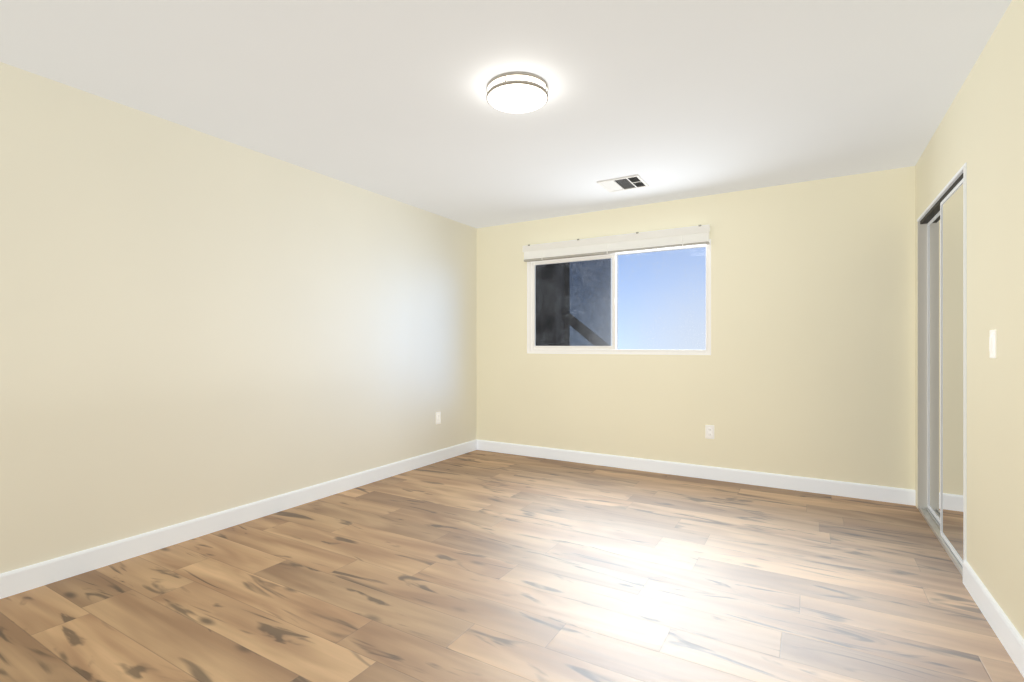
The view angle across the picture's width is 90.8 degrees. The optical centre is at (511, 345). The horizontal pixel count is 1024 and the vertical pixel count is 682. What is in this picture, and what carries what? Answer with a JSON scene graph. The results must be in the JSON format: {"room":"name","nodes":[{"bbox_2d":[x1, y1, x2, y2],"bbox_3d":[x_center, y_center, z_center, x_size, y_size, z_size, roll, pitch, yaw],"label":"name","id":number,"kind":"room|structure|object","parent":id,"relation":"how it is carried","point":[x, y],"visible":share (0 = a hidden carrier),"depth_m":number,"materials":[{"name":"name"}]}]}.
{"room":"empty bedroom","nodes":[
{"label":"empty bedroom","id":0,"kind":"room"},
{"bbox_2d":[0,62,476,573],"bbox_3d":[-1.766,-0.070,3.366,0.120,2.440,5.200,0,0,31],"label":"wall","id":1,"kind":"structure","parent":0,"point":[194,324],"depth_m":3.00,"materials":[{"name":"beige paint"}]},
{"bbox_2d":[0,439,476,598],"bbox_3d":[-1.708,1.095,3.332,0.014,0.110,5.200,0,0,31],"label":"baseboard","id":2,"kind":"structure","parent":1,"relation":"attached to","point":[13,582],"depth_m":2.99,"materials":[{"name":"white wood"}]},
{"bbox_2d":[436,412,440,423],"bbox_3d":[-0.728,0.720,4.994,0.009,0.116,0.072,0,0,31],"label":"outlet","id":3,"kind":"object","parent":1,"relation":"attached to","point":[438,414],"visible":1,"depth_m":4.99,"materials":[{"name":"white plastic"}]},
{"bbox_2d":[0,0,1011,227],"bbox_3d":[0.249,-1.350,2.175,4.802,0.120,5.440,0,0,31],"label":"ceiling","id":4,"kind":"structure","parent":0,"point":[387,98],"depth_m":2.43,"materials":[{"name":"paint"}]},
{"bbox_2d":[487,71,547,112],"bbox_3d":[0.026,-1.254,2.527,0.308,0.072,0.308,0,0,31],"label":"light","id":5,"kind":"object","parent":4,"relation":"attached to","point":[516,91],"visible":1,"depth_m":2.45,"materials":[{"name":"silver metal"}]},
{"bbox_2d":[597,175,648,191],"bbox_3d":[0.887,-1.285,4.022,0.330,0.008,0.300,0,0,31],"label":"ceiling vent","id":6,"kind":"object","parent":4,"relation":"in","point":[635,181],"visible":1,"depth_m":4.01,"materials":[{"name":"white metal"}]},
{"bbox_2d":[0,450,1023,681],"bbox_3d":[0.249,1.210,2.175,4.802,0.120,5.440,0,0,31],"label":"floor","id":7,"kind":"structure","parent":0,"point":[476,565],"depth_m":2.30,"materials":[{"name":"laminate"}]},
{"bbox_2d":[477,166,914,489],"bbox_3d":[1.603,-0.070,4.465,4.802,2.440,0.120,0,0,31],"label":"wall","id":8,"kind":"structure","parent":0,"point":[809,371],"depth_m":4.15,"materials":[{"name":"beige paint"}]},
{"bbox_2d":[527,239,710,354],"bbox_3d":[0.959,-0.412,4.837,1.804,0.995,0.104,0,0,31],"label":"window","id":9,"kind":"structure","parent":8,"relation":"in","point":[572,303],"depth_m":5.03,"materials":[{"name":"glass"}]},
{"bbox_2d":[523,224,709,261],"bbox_3d":[0.906,-0.946,4.765,1.818,0.167,0.068,0,0,31],"label":"window blind","id":10,"kind":"object","parent":9,"relation":"attached to","point":[698,235],"depth_m":4.67,"materials":[{"name":"white plastic"}]},
{"bbox_2d":[477,440,914,505],"bbox_3d":[1.256,1.095,4.591,3.808,0.110,0.014,0,0,31],"label":"baseboard","id":11,"kind":"structure","parent":8,"relation":"attached to","point":[822,486],"depth_m":4.29,"materials":[{"name":"white wood"}]},
{"bbox_2d":[705,425,713,438],"bbox_3d":[1.699,0.745,4.332,0.072,0.116,0.009,0,0,31],"label":"outlet","id":12,"kind":"object","parent":8,"relation":"attached to","point":[709,429],"visible":1,"depth_m":4.33,"materials":[{"name":"white plastic"}]},
{"bbox_2d":[915,0,1023,638],"bbox_3d":[1.628,-0.070,1.360,0.120,2.440,5.200,0,0,31],"label":"wall","id":13,"kind":"structure","parent":0,"point":[982,127],"depth_m":2.06,"materials":[{"name":"beige paint"}]},
{"bbox_2d":[928,211,939,523],"bbox_3d":[2.737,0.139,3.230,0.022,1.978,0.628,0,0,31],"label":"mirror door","id":14,"kind":"structure","parent":13,"relation":"in","point":[934,224],"depth_m":3.33,"materials":[{"name":"silver metal"}]},
{"bbox_2d":[917,162,966,576],"bbox_3d":[2.556,0.134,2.969,0.100,2.033,1.286,0,0,31],"label":"door frame","id":15,"kind":"structure","parent":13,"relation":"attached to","point":[933,208],"depth_m":3.51,"materials":[{"name":"silver metal"}]},
{"bbox_2d":[940,179,962,566],"bbox_3d":[2.389,0.139,2.713,0.022,1.978,0.655,0,0,31],"label":"mirror door","id":16,"kind":"structure","parent":13,"relation":"in","point":[951,207],"depth_m":2.78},
{"bbox_2d":[989,330,995,357],"bbox_3d":[1.974,-0.005,2.075,0.011,0.116,0.072,0,0,31],"label":"light switch","id":17,"kind":"object","parent":13,"relation":"attached to","point":[992,339],"visible":1,"depth_m":2.06,"materials":[{"name":"white plastic"}]},
{"bbox_2d":[963,561,1023,676],"bbox_3d":[1.218,1.095,0.798,0.014,0.110,3.816,0,0,31],"label":"baseboard","id":18,"kind":"structure","parent":13,"relation":"attached to","point":[1010,638],"depth_m":2.01,"materials":[{"name":"white wood"}]}
]}

